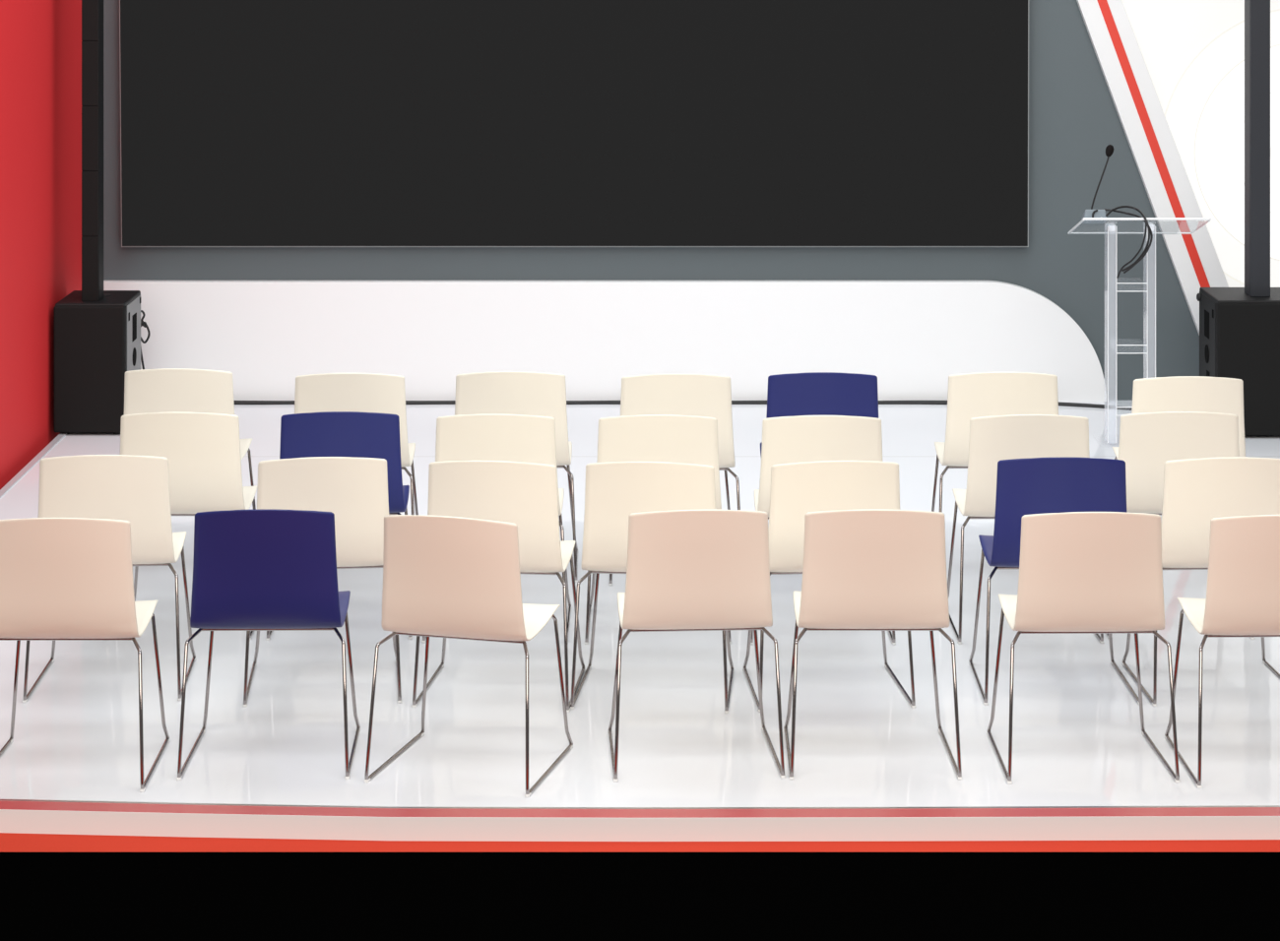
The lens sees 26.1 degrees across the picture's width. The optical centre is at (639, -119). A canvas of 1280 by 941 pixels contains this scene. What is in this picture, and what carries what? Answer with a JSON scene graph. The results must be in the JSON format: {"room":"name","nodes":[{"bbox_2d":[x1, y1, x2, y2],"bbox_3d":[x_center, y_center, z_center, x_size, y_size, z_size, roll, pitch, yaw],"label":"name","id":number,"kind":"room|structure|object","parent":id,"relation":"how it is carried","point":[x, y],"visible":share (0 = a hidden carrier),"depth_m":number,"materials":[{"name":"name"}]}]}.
{"room":"conference hall","nodes":[
{"label":"conference hall","id":0,"kind":"room"},
{"bbox_2d":[0,0,81,489],"bbox_3d":[-2.925,0.624,13.300,0.100,4.268,2.000,0,0,0],"label":"wall","id":1,"kind":"structure","parent":0,"point":[40,40],"depth_m":13.06,"materials":[{"name":"red paint"}]},
{"bbox_2d":[0,432,66,498],"bbox_3d":[-2.808,2.712,11.200,0.035,0.056,6.200,0,0,0],"label":"trim","id":2,"kind":"structure","parent":1,"relation":"attached to","point":[43,452],"depth_m":12.70,"materials":[{"name":"silver metal"}]},
{"bbox_2d":[0,400,1279,807],"bbox_3d":[0.905,2.715,11.154,7.390,0.050,6.292,0,0,0],"label":"floor","id":3,"kind":"structure","parent":0,"point":[1078,739],"depth_m":8.97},
{"bbox_2d":[0,517,169,792],"bbox_3d":[-1.722,2.284,8.385,0.518,0.813,0.500,0,0,0],"label":"chair","id":4,"kind":"object","parent":3,"relation":"on","point":[62,579],"visible":1,"depth_m":8.18,"materials":[{"name":"white plastic"}]},
{"bbox_2d":[53,290,140,434],"bbox_3d":[-2.674,2.368,13.610,0.351,0.644,0.460,0,0,0],"label":"subwoofer","id":5,"kind":"object","parent":3,"relation":"on","point":[96,343],"visible":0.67,"depth_m":13.38,"materials":[{"name":"black paint"}]},
{"bbox_2d":[81,0,103,301],"bbox_3d":[-2.687,1.305,13.325,0.083,1.486,0.503,0,0,0],"label":"speaker","id":6,"kind":"object","parent":5,"relation":"on","point":[92,10],"visible":1,"depth_m":13.31},
{"bbox_2d":[81,0,99,40],"bbox_3d":[-2.687,0.618,13.485,0.082,0.316,0.030,0,0,0],"label":"grille","id":7,"kind":"object","parent":6,"relation":"attached to","point":[90,8],"depth_m":13.47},
{"bbox_2d":[81,41,99,105],"bbox_3d":[-2.687,0.936,13.485,0.082,0.316,0.030,0,0,0],"label":"grille","id":8,"kind":"object","parent":6,"relation":"attached to","point":[90,49],"depth_m":13.47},
{"bbox_2d":[81,106,99,171],"bbox_3d":[-2.687,1.254,13.485,0.082,0.316,0.030,0,0,0],"label":"grille","id":9,"kind":"object","parent":6,"relation":"attached to","point":[90,114],"depth_m":13.47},
{"bbox_2d":[81,171,99,236],"bbox_3d":[-2.687,1.573,13.485,0.082,0.316,0.030,0,0,0],"label":"grille","id":10,"kind":"object","parent":6,"relation":"attached to","point":[90,179],"depth_m":13.47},
{"bbox_2d":[81,236,99,301],"bbox_3d":[-2.687,1.891,13.485,0.082,0.316,0.030,0,0,0],"label":"grille","id":11,"kind":"object","parent":6,"relation":"attached to","point":[90,244],"depth_m":13.47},
{"bbox_2d":[140,310,150,369],"bbox_3d":[-2.445,2.424,14.010,0.057,0.531,0.298,0,0,27],"label":"cable","id":12,"kind":"object","parent":5,"relation":"attached to","point":[144,324],"visible":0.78,"depth_m":13.89,"materials":[{"name":"black rubber"}]},
{"bbox_2d":[22,454,195,703],"bbox_3d":[-1.774,2.284,9.278,0.518,0.813,0.500,0,0,-3],"label":"chair","id":13,"kind":"object","parent":3,"relation":"on","point":[134,489],"visible":0.62,"depth_m":9.06,"materials":[{"name":"white plastic"}]},
{"bbox_2d":[120,411,257,640],"bbox_3d":[-1.638,2.284,10.008,0.518,0.813,0.500,0,0,0],"label":"chair","id":14,"kind":"object","parent":3,"relation":"on","point":[202,450],"visible":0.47,"depth_m":9.79,"materials":[{"name":"white plastic"}]},
{"bbox_2d":[124,368,255,506],"bbox_3d":[-1.783,2.284,10.882,0.518,0.813,0.500,0,0,1],"label":"chair","id":15,"kind":"object","parent":3,"relation":"on","point":[160,390],"visible":0.31,"depth_m":10.66,"materials":[{"name":"white plastic"}]},
{"bbox_2d":[176,509,360,780],"bbox_3d":[-1.133,2.284,8.492,0.518,0.813,0.500,0,0,-1],"label":"chair","id":16,"kind":"object","parent":3,"relation":"on","point":[259,569],"visible":1,"depth_m":8.28,"materials":[{"name":"blue plastic"}]},
{"bbox_2d":[242,456,401,707],"bbox_3d":[-1.058,2.284,9.242,0.518,0.813,0.500,0,0,-5],"label":"chair","id":17,"kind":"object","parent":3,"relation":"on","point":[353,489],"visible":0.58,"depth_m":9.02,"materials":[{"name":"white plastic"}]},
{"bbox_2d":[265,411,412,640],"bbox_3d":[-1.072,2.284,10.014,0.518,0.813,0.500,0,0,-2],"label":"chair","id":18,"kind":"object","parent":3,"relation":"on","point":[352,434],"visible":0.34,"depth_m":9.79,"materials":[{"name":"blue plastic"}]},
{"bbox_2d":[294,373,418,514],"bbox_3d":[-1.115,2.284,10.787,0.518,0.813,0.500,0,0,0],"label":"chair","id":19,"kind":"object","parent":3,"relation":"on","point":[327,392],"visible":0.26,"depth_m":10.56,"materials":[{"name":"white plastic"}]},
{"bbox_2d":[364,514,573,797],"bbox_3d":[-0.513,2.284,8.396,0.518,0.813,0.500,0,0,15],"label":"chair","id":20,"kind":"object","parent":3,"relation":"on","point":[444,576],"visible":1,"depth_m":8.19,"materials":[{"name":"white plastic"}]},
{"bbox_2d":[421,413,572,643],"bbox_3d":[-0.509,2.284,9.973,0.518,0.813,0.500,0,0,1],"label":"chair","id":21,"kind":"object","parent":3,"relation":"on","point":[521,438],"visible":0.3,"depth_m":9.75,"materials":[{"name":"white plastic"}]},
{"bbox_2d":[411,460,585,712],"bbox_3d":[-0.461,2.284,9.185,0.518,0.813,0.500,0,0,6],"label":"chair","id":22,"kind":"object","parent":3,"relation":"on","point":[522,494],"visible":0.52,"depth_m":8.96,"materials":[{"name":"white plastic"}]},
{"bbox_2d":[454,371,578,582],"bbox_3d":[-0.498,2.284,10.819,0.518,0.813,0.500,0,0,0],"label":"chair","id":23,"kind":"object","parent":3,"relation":"on","point":[542,394],"visible":0.35,"depth_m":10.60,"materials":[{"name":"white plastic"}]},
{"bbox_2d":[0,800,1279,818],"bbox_3d":[0.905,2.715,7.990,7.391,0.050,0.146,0,0,0],"label":"trim","id":24,"kind":"structure","parent":3,"relation":"attached to","point":[4,804],"depth_m":7.97,"materials":[{"name":"red"}]},
{"bbox_2d":[0,799,1279,809],"bbox_3d":[0.905,2.715,8.032,7.390,0.051,0.085,0,0,0],"label":"trim","id":25,"kind":"structure","parent":3,"relation":"attached to","point":[0,800],"depth_m":8.01,"materials":[{"name":"silver metal"}]},
{"bbox_2d":[570,461,734,713],"bbox_3d":[0.050,2.284,9.171,0.518,0.813,0.500,0,0,5],"label":"chair","id":26,"kind":"object","parent":3,"relation":"on","point":[613,490],"visible":0.66,"depth_m":8.96,"materials":[{"name":"white plastic"}]},
{"bbox_2d":[584,414,731,644],"bbox_3d":[0.062,2.284,9.958,0.518,0.813,0.500,0,0,-1],"label":"chair","id":27,"kind":"object","parent":3,"relation":"on","point":[669,438],"visible":0.38,"depth_m":9.73,"materials":[{"name":"white plastic"}]},
{"bbox_2d":[608,373,740,585],"bbox_3d":[0.135,2.284,10.773,0.518,0.813,0.500,0,0,-1],"label":"chair","id":28,"kind":"object","parent":3,"relation":"on","point":[678,394],"visible":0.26,"depth_m":10.55,"materials":[{"name":"white plastic"}]},
{"bbox_2d":[233,400,1132,410],"bbox_3d":[0.284,2.682,14.179,5.417,0.018,0.202,0,0,2],"label":"cable","id":29,"kind":"object","parent":3,"relation":"on","point":[235,402],"visible":0.25,"depth_m":14.18,"materials":[{"name":"black rubber"}]},
{"bbox_2d":[607,510,785,782],"bbox_3d":[0.164,2.284,8.489,0.518,0.813,0.500,0,0,-4],"label":"chair","id":30,"kind":"object","parent":3,"relation":"on","point":[687,570],"visible":1,"depth_m":8.28,"materials":[{"name":"white plastic"}]},
{"bbox_2d":[759,372,878,482],"bbox_3d":[0.702,2.284,10.796,0.518,0.813,0.500,0,0,0],"label":"chair","id":31,"kind":"object","parent":3,"relation":"on","point":[810,393],"visible":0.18,"depth_m":10.57,"materials":[{"name":"blue plastic"}]},
{"bbox_2d":[750,415,895,645],"bbox_3d":[0.643,2.284,9.950,0.518,0.813,0.500,0,0,0],"label":"chair","id":32,"kind":"object","parent":3,"relation":"on","point":[799,438],"visible":0.34,"depth_m":9.72,"materials":[{"name":"white plastic"}]},
{"bbox_2d":[742,460,915,712],"bbox_3d":[0.621,2.284,9.186,0.518,0.813,0.500,0,0,-5],"label":"chair","id":33,"kind":"object","parent":3,"relation":"on","point":[798,489],"visible":0.44,"depth_m":8.96,"materials":[{"name":"white plastic"}]},
{"bbox_2d":[783,509,961,780],"bbox_3d":[0.706,2.284,8.492,0.518,0.813,0.500,0,0,0],"label":"chair","id":34,"kind":"object","parent":3,"relation":"on","point":[869,569],"visible":1,"depth_m":8.28,"materials":[{"name":"white plastic"}]},
{"bbox_2d":[931,372,1058,512],"bbox_3d":[1.396,2.284,10.808,0.518,0.813,0.500,0,0,0],"label":"chair","id":35,"kind":"object","parent":3,"relation":"on","point":[970,396],"visible":0.38,"depth_m":10.59,"materials":[{"name":"white plastic"}]},
{"bbox_2d":[947,414,1104,644],"bbox_3d":[1.376,2.284,9.964,0.518,0.813,0.500,0,0,-1],"label":"chair","id":36,"kind":"object","parent":3,"relation":"on","point":[993,439],"visible":0.46,"depth_m":9.75,"materials":[{"name":"white plastic"}]},
{"bbox_2d":[968,456,1140,705],"bbox_3d":[1.382,2.284,9.240,0.518,0.813,0.500,0,0,0],"label":"chair","id":37,"kind":"object","parent":3,"relation":"on","point":[1062,484],"visible":0.62,"depth_m":9.02,"materials":[{"name":"blue plastic"}]},
{"bbox_2d":[986,512,1180,784],"bbox_3d":[1.349,2.284,8.460,0.518,0.813,0.500,0,0,-1],"label":"chair","id":38,"kind":"object","parent":3,"relation":"on","point":[1080,572],"visible":1,"depth_m":8.25,"materials":[{"name":"white plastic"}]},
{"bbox_2d":[1067,217,1211,443],"bbox_3d":[2.389,2.137,13.224,0.606,1.104,0.461,0,0,0],"label":"lectern","id":39,"kind":"object","parent":3,"relation":"on","point":[1109,226],"visible":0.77,"depth_m":13.12,"materials":[{"name":"clear glass"}]},
{"bbox_2d":[1081,144,1113,223],"bbox_3d":[2.180,1.442,13.117,0.152,0.381,0.107,0,0,0],"label":"microphone","id":40,"kind":"object","parent":39,"relation":"on","point":[1110,149],"visible":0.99,"depth_m":13.11,"materials":[{"name":"grey plastic"}]},
{"bbox_2d":[1091,205,1152,278],"bbox_3d":[2.317,1.714,13.121,0.284,0.339,0.269,0,0,20],"label":"microphone cable","id":41,"kind":"object","parent":39,"relation":"on","point":[1147,226],"visible":1,"depth_m":13.04,"materials":[{"name":"black rubber"}]},
{"bbox_2d":[1111,376,1245,459],"bbox_3d":[2.090,2.284,10.713,0.518,0.813,0.500,0,0,0],"label":"chair","id":42,"kind":"object","parent":3,"relation":"on","point":[1204,394],"visible":0.19,"depth_m":10.49,"materials":[{"name":"white plastic"}]},
{"bbox_2d":[1106,411,1254,639],"bbox_3d":[1.921,2.284,10.017,0.518,0.813,0.500,0,0,0],"label":"chair","id":43,"kind":"object","parent":3,"relation":"on","point":[1147,440],"visible":0.38,"depth_m":9.80,"materials":[{"name":"white plastic"}]},
{"bbox_2d":[1122,456,1279,706],"bbox_3d":[1.918,2.284,9.239,0.518,0.813,0.500,0,0,-3],"label":"chair","id":44,"kind":"object","parent":3,"relation":"on","point":[1196,491],"visible":0.6,"depth_m":9.02,"materials":[{"name":"white plastic"}]},
{"bbox_2d":[1164,514,1279,788],"bbox_3d":[1.905,2.284,8.422,0.518,0.813,0.500,0,0,-2],"label":"chair","id":45,"kind":"object","parent":3,"relation":"on","point":[1243,599],"visible":1,"depth_m":8.21,"materials":[{"name":"white plastic"}]},
{"bbox_2d":[1196,287,1279,435],"bbox_3d":[3.032,2.356,13.545,0.514,0.669,0.470,0,0,0],"label":"subwoofer","id":46,"kind":"object","parent":3,"relation":"on","point":[1240,332],"visible":0.63,"depth_m":13.31,"materials":[{"name":"black paint"}]},
{"bbox_2d":[1216,302,1279,435],"bbox_3d":[3.040,2.356,13.340,0.498,0.641,0.060,0,0,0],"label":"grille","id":47,"kind":"object","parent":46,"relation":"attached to","point":[1248,334],"depth_m":13.31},
{"bbox_2d":[1244,0,1270,296],"bbox_3d":[3.027,1.292,13.304,0.098,1.462,0.530,0,0,0],"label":"speaker","id":48,"kind":"object","parent":46,"relation":"on","point":[1256,12],"visible":1,"depth_m":13.29},
{"bbox_2d":[0,832,1279,940],"bbox_3d":[0.000,2.774,7.760,12.000,0.032,1.280,0,0,0],"label":"floor","id":49,"kind":"structure","parent":0,"point":[44,896],"depth_m":7.54,"materials":[{"name":"black"}]},
{"bbox_2d":[0,809,1279,841],"bbox_3d":[0.905,2.724,7.959,7.390,0.068,0.091,0,0,0],"label":"trim","id":50,"kind":"structure","parent":49,"relation":"on","point":[191,825],"depth_m":7.93,"materials":[{"name":"white"}]},
{"bbox_2d":[103,0,1199,400],"bbox_3d":[0.812,0.624,14.350,7.575,4.268,0.100,0,0,0],"label":"wall","id":51,"kind":"structure","parent":0,"point":[1073,116],"depth_m":14.30,"materials":[{"name":"grey paint"}]},
{"bbox_2d":[119,0,1028,247],"bbox_3d":[-0.344,0.579,14.259,4.711,2.612,0.078,0,0,0],"label":"display screen","id":52,"kind":"object","parent":51,"relation":"attached to","point":[244,123],"visible":1,"depth_m":14.22,"materials":[{"name":"black"}]},
{"bbox_2d":[103,280,1106,402],"bbox_3d":[-0.230,2.378,14.267,5.280,0.623,0.063,0,0,0],"label":"panel","id":53,"kind":"object","parent":51,"relation":"attached to","point":[912,336],"visible":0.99,"depth_m":14.23,"materials":[{"name":"white paint"}]},
{"bbox_2d":[1076,0,1228,335],"bbox_3d":[2.486,0.890,14.268,1.563,3.600,0.061,0,0,0],"label":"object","id":54,"kind":"object","parent":51,"relation":"attached to","point":[1194,259],"visible":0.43,"depth_m":14.24,"materials":[{"name":"white paint"}]},
{"bbox_2d":[1121,0,1279,287],"bbox_3d":[3.233,0.890,14.284,2.633,3.600,0.029,0,0,0],"label":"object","id":55,"kind":"structure","parent":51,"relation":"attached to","point":[1192,51],"depth_m":14.28,"materials":[{"name":"white"}]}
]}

